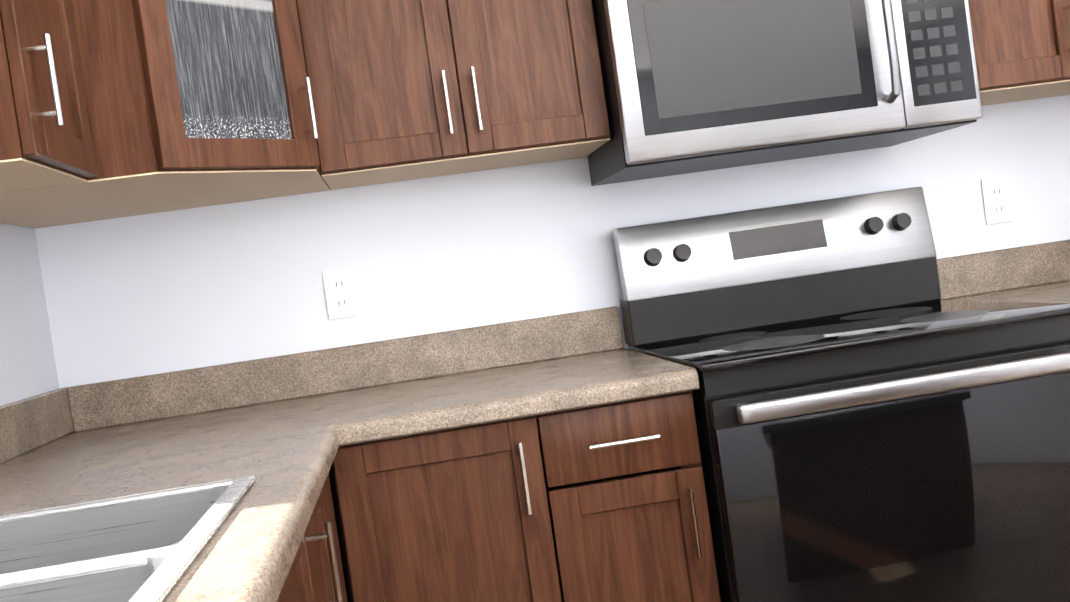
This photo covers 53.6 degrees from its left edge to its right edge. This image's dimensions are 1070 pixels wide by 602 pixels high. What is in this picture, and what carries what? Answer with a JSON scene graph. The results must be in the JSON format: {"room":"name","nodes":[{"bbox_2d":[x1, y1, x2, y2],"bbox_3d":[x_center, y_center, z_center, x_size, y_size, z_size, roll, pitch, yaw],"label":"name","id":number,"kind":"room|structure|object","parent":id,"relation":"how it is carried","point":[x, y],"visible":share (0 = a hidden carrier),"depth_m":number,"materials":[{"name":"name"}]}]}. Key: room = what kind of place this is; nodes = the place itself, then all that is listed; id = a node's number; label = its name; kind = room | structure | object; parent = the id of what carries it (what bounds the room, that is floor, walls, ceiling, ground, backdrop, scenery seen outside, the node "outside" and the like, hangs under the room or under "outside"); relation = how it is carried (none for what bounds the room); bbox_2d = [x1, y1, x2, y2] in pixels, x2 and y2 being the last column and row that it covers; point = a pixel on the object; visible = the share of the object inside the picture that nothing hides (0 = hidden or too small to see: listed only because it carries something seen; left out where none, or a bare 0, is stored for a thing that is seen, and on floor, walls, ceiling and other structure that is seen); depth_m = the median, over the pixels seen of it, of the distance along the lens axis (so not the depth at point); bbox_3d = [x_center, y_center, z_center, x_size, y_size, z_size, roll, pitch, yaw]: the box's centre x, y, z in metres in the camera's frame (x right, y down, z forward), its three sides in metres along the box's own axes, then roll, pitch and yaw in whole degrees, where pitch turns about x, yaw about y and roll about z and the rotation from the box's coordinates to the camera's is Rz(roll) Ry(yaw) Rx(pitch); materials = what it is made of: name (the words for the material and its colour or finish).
{"room":"kitchen","nodes":[
{"label":"kitchen","id":0,"kind":"room"},
{"bbox_2d":[0,223,58,405],"bbox_3d":[-0.804,0.043,-0.655,0.160,2.440,6.100,-8,2,-7],"label":"wall","id":1,"kind":"structure","parent":0,"point":[27,365],"depth_m":2.23,"materials":[{"name":"white paint"}]},
{"bbox_2d":[0,0,97,192],"bbox_3d":[-0.898,-0.598,1.544,0.364,0.849,0.365,-8,2,-7],"label":"upper cabinet","id":2,"kind":"object","parent":1,"relation":"attached to","point":[46,138],"visible":1,"depth_m":1.55,"materials":[{"name":"brown wood"}]},
{"bbox_2d":[34,95,1069,388],"bbox_3d":[1.179,-0.343,2.722,4.980,2.440,0.120,-8,2,-7],"label":"wall","id":3,"kind":"structure","parent":0,"point":[158,293],"depth_m":2.49,"materials":[{"name":"white paint"}]},
{"bbox_2d":[0,0,329,227],"bbox_3d":[-0.794,-0.704,2.046,0.719,0.999,0.719,-8,2,-7],"label":"upper cabinet","id":4,"kind":"object","parent":3,"relation":"attached to","point":[196,103],"visible":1,"depth_m":1.87,"materials":[{"name":"brown wood"}]},
{"bbox_2d":[322,267,358,319],"bbox_3d":[-0.451,-0.018,2.457,0.070,0.114,0.008,-8,2,-7],"label":"electrical outlet","id":5,"kind":"object","parent":3,"relation":"attached to","point":[340,293],"visible":1,"depth_m":2.45,"materials":[{"name":"white plastic"}]},
{"bbox_2d":[296,0,610,189],"bbox_3d":[-0.208,-0.681,2.302,0.605,0.775,0.357,-8,2,-7],"label":"upper cabinet","id":6,"kind":"object","parent":3,"relation":"attached to","point":[403,90],"visible":1,"depth_m":2.17,"materials":[{"name":"brown wood"}]},
{"bbox_2d":[588,0,982,185],"bbox_3d":[0.508,-0.544,2.336,0.762,0.440,0.470,-8,2,-7],"label":"microwave","id":7,"kind":"object","parent":3,"relation":"attached to","point":[691,86],"visible":1,"depth_m":2.15,"materials":[{"name":"silver metal"}]},
{"bbox_2d":[981,176,1012,224],"bbox_3d":[1.160,-0.252,2.654,0.070,0.114,0.008,-8,2,-7],"label":"electrical outlet","id":8,"kind":"object","parent":3,"relation":"attached to","point":[996,199],"visible":1,"depth_m":2.65,"materials":[{"name":"white plastic"}]},
{"bbox_2d":[968,0,1069,105],"bbox_3d":[1.143,-0.878,2.468,0.604,0.775,0.357,-8,2,-7],"label":"upper cabinet","id":9,"kind":"object","parent":3,"relation":"attached to","point":[1022,49],"visible":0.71,"depth_m":2.33,"materials":[{"name":"brown wood"}]},
{"bbox_3d":[1.739,0.936,-0.326,4.980,0.060,6.340,-8,2,-7],"label":"floor","id":10,"kind":"structure","parent":0,"visible":0},
{"bbox_2d":[277,537,312,601],"bbox_3d":[-0.489,0.741,0.989,0.652,0.870,0.745,-8,2,-7],"label":"base cabinet","id":11,"kind":"object","parent":10,"relation":"on","point":[296,586],"visible":0.06,"depth_m":1.33,"materials":[{"name":"brown wood"}]},
{"bbox_2d":[303,465,352,601],"bbox_3d":[-0.603,0.728,1.903,0.652,0.870,1.088,-8,2,-7],"label":"base cabinet","id":12,"kind":"object","parent":10,"relation":"on","point":[326,558],"visible":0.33,"depth_m":1.62,"materials":[{"name":"brown wood"}]},
{"bbox_2d":[2,355,287,405],"bbox_3d":[-0.711,0.225,2.095,0.450,0.140,0.668,-8,2,-7],"label":"countertop","id":13,"kind":"structure","parent":12,"relation":"on","point":[243,365],"depth_m":2.39,"materials":[{"name":"beige laminate"}]},
{"bbox_2d":[0,345,359,601],"bbox_3d":[-0.581,0.236,1.174,0.660,0.140,2.528,-8,2,-7],"label":"countertop","id":14,"kind":"structure","parent":12,"relation":"on","point":[282,428],"depth_m":1.82,"materials":[{"name":"beige stone"}]},
{"bbox_2d":[0,475,255,601],"bbox_3d":[-0.549,0.351,0.973,0.505,0.178,0.722,-8,2,-7],"label":"sink","id":15,"kind":"object","parent":14,"relation":"in","point":[145,547],"visible":0.88,"depth_m":1.30,"materials":[{"name":"metal"}]},
{"bbox_2d":[332,390,720,601],"bbox_3d":[-0.010,0.635,2.196,0.663,0.870,0.652,-8,2,-7],"label":"base cabinet","id":16,"kind":"object","parent":10,"relation":"on","point":[603,503],"visible":0.98,"depth_m":1.90,"materials":[{"name":"brown wood"}]},
{"bbox_2d":[344,306,699,442],"bbox_3d":[-0.063,0.131,2.184,0.631,0.140,0.647,-8,2,-7],"label":"countertop","id":17,"kind":"structure","parent":16,"relation":"on","point":[425,383],"depth_m":2.27,"materials":[{"name":"beige laminate"}]},
{"bbox_2d":[613,187,1069,601],"bbox_3d":[0.679,0.373,2.223,0.760,1.194,0.715,-8,2,-7],"label":"stove","id":18,"kind":"object","parent":10,"relation":"on","point":[878,419],"visible":0.92,"depth_m":1.95,"materials":[{"name":"black metal"}]},
{"bbox_3d":[1.371,0.435,2.365,0.601,0.870,0.652,-8,2,-7],"label":"base cabinet","id":19,"kind":"object","parent":10,"relation":"on","visible":0},
{"bbox_2d":[936,239,1069,302],"bbox_3d":[1.304,-0.068,2.352,0.616,0.140,0.647,-8,2,-7],"label":"countertop","id":20,"kind":"structure","parent":19,"relation":"on","point":[1037,273],"depth_m":2.64,"materials":[{"name":"beige laminate"}]}
]}

